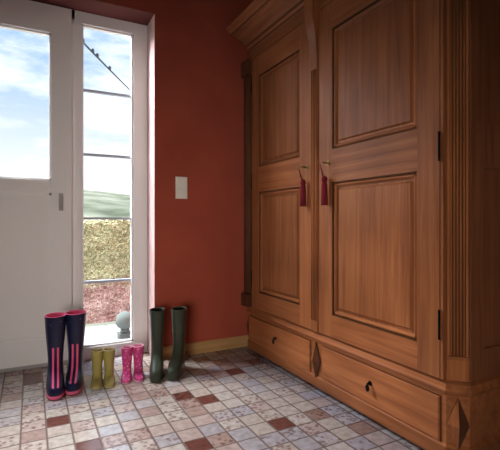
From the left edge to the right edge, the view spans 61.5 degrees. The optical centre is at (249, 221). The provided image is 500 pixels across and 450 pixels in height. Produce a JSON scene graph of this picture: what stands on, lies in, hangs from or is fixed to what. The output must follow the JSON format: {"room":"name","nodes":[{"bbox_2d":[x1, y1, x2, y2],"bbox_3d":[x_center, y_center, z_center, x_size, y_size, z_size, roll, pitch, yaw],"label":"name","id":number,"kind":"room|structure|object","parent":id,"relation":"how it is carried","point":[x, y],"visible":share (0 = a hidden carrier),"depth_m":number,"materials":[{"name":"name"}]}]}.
{"room":"entrance hall","nodes":[
{"label":"entrance hall","id":0,"kind":"room"},
{"bbox_2d":[31,0,253,354],"bbox_3d":[-1.456,-0.475,2.483,4.720,2.750,0.310,0,0,-28],"label":"wall","id":1,"kind":"structure","parent":0,"point":[195,84],"depth_m":2.88,"materials":[{"name":"paint"}]},
{"bbox_2d":[0,0,74,372],"bbox_3d":[-1.581,-0.231,2.475,1.012,2.262,0.108,0,0,-28],"label":"door","id":2,"kind":"structure","parent":1,"relation":"in","point":[36,213],"depth_m":2.59,"materials":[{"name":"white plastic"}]},
{"bbox_2d":[72,10,146,360],"bbox_3d":[-0.943,-0.231,2.830,0.488,2.262,0.070,0,0,-28],"label":"window","id":3,"kind":"structure","parent":1,"relation":"in","point":[136,32],"depth_m":2.87,"materials":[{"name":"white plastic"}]},
{"bbox_2d":[175,176,186,198],"bbox_3d":[-0.460,-0.230,2.822,0.082,0.148,0.013,0,0,-28],"label":"light switch","id":4,"kind":"object","parent":1,"relation":"attached to","point":[180,182],"visible":1,"depth_m":2.81,"materials":[{"name":"beige plastic"}]},
{"bbox_2d":[163,335,248,358],"bbox_3d":[-1.381,0.861,2.339,4.320,0.078,0.015,0,0,-28],"label":"baseboard","id":5,"kind":"structure","parent":1,"relation":"attached to","point":[193,348],"depth_m":2.91,"materials":[{"name":"brown wood"}]},
{"bbox_2d":[0,346,423,449],"bbox_3d":[-0.316,0.950,0.303,4.720,0.100,5.230,0,0,-28],"label":"floor","id":6,"kind":"structure","parent":0,"point":[239,398],"depth_m":1.98,"materials":[{"name":"tile"}]},
{"bbox_2d":[44,312,65,399],"bbox_3d":[-1.037,0.704,2.239,0.109,0.392,0.273,0,0,-25],"label":"boot","id":7,"kind":"object","parent":6,"relation":"on","point":[55,323],"visible":1,"depth_m":2.25,"materials":[{"name":"rubber"}]},
{"bbox_2d":[65,310,85,394],"bbox_3d":[-0.962,0.704,2.306,0.109,0.392,0.273,0,0,-18],"label":"boot","id":8,"kind":"object","parent":6,"relation":"on","point":[75,319],"visible":0.99,"depth_m":2.32,"materials":[{"name":"rubber"}]},
{"bbox_2d":[91,348,102,388],"bbox_3d":[-0.850,0.811,2.333,0.067,0.177,0.168,0,0,-17],"label":"boot","id":9,"kind":"object","parent":6,"relation":"on","point":[97,353],"visible":0.99,"depth_m":2.34,"materials":[{"name":"yellow rubber"}]},
{"bbox_2d":[103,347,115,387],"bbox_3d":[-0.787,0.811,2.354,0.067,0.177,0.168,0,0,-21],"label":"boot","id":10,"kind":"object","parent":6,"relation":"on","point":[109,381],"visible":1,"depth_m":2.36,"materials":[{"name":"yellow rubber"}]},
{"bbox_2d":[121,345,132,383],"bbox_3d":[-0.709,0.814,2.411,0.064,0.172,0.163,0,0,-13],"label":"boot","id":11,"kind":"object","parent":6,"relation":"on","point":[126,350],"visible":1,"depth_m":2.42,"materials":[{"name":"rubber"}]},
{"bbox_2d":[133,344,143,381],"bbox_3d":[-0.645,0.814,2.437,0.064,0.172,0.163,0,0,-19],"label":"boot","id":12,"kind":"object","parent":6,"relation":"on","point":[138,349],"visible":0.99,"depth_m":2.45,"materials":[{"name":"rubber"}]},
{"bbox_2d":[149,307,164,382],"bbox_3d":[-0.549,0.715,2.474,0.092,0.370,0.278,0,0,-11],"label":"boot","id":13,"kind":"object","parent":6,"relation":"on","point":[157,314],"visible":1,"depth_m":2.49,"materials":[{"name":"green rubber"}]},
{"bbox_2d":[167,306,186,380],"bbox_3d":[-0.439,0.715,2.507,0.092,0.370,0.278,0,0,2],"label":"boot","id":14,"kind":"object","parent":6,"relation":"on","point":[176,367],"visible":1,"depth_m":2.52,"materials":[{"name":"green rubber"}]},
{"bbox_2d":[226,0,499,449],"bbox_3d":[0.571,-0.237,2.354,0.736,2.274,1.776,0,0,-28],"label":"wardrobe","id":15,"kind":"object","parent":6,"relation":"on","point":[372,127],"visible":1,"depth_m":1.82,"materials":[{"name":"brown wood"}]},
{"label":"outside","id":16,"kind":"structure","parent":0,"visible":0},
{"bbox_2d":[84,190,130,326],"bbox_3d":[-20.399,-1.700,39.020,120.000,8.200,70.000,0,0,-28],"label":"grass","id":17,"kind":"structure","parent":16,"point":[96,203],"depth_m":42.19,"materials":[{"name":"green plant"}]},
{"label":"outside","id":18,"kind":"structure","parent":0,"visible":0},
{"bbox_2d":[84,40,130,90],"bbox_3d":[-4.455,-2.475,16.854,0.902,6.850,22.399,0,0,3],"label":"power line","id":19,"kind":"object","parent":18,"point":[96,55],"visible":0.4,"depth_m":12.79,"materials":[{"name":"grey metal"}]},
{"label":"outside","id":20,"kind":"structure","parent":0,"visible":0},
{"bbox_2d":[84,324,130,343],"bbox_3d":[-1.169,0.970,3.316,7.000,0.100,0.900,0,0,-28],"label":"terrace","id":21,"kind":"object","parent":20,"point":[103,333],"visible":0.05,"depth_m":3.47,"materials":[{"name":"grey stone"}]},
{"bbox_2d":[116,311,130,339],"bbox_3d":[-0.986,0.811,3.310,0.144,0.217,0.144,0,0,-28],"label":"ball","id":22,"kind":"object","parent":21,"relation":"on","point":[123,319],"visible":0.88,"depth_m":3.26,"materials":[{"name":"grey stone"}]},
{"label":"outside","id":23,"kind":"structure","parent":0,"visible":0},
{"bbox_2d":[84,220,130,323],"bbox_3d":[-1.627,0.435,4.191,9.000,0.970,0.925,0,0,-28],"label":"hedge","id":24,"kind":"object","parent":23,"point":[107,243],"visible":0.06,"depth_m":3.85,"materials":[{"name":"brown plant"}]}
]}

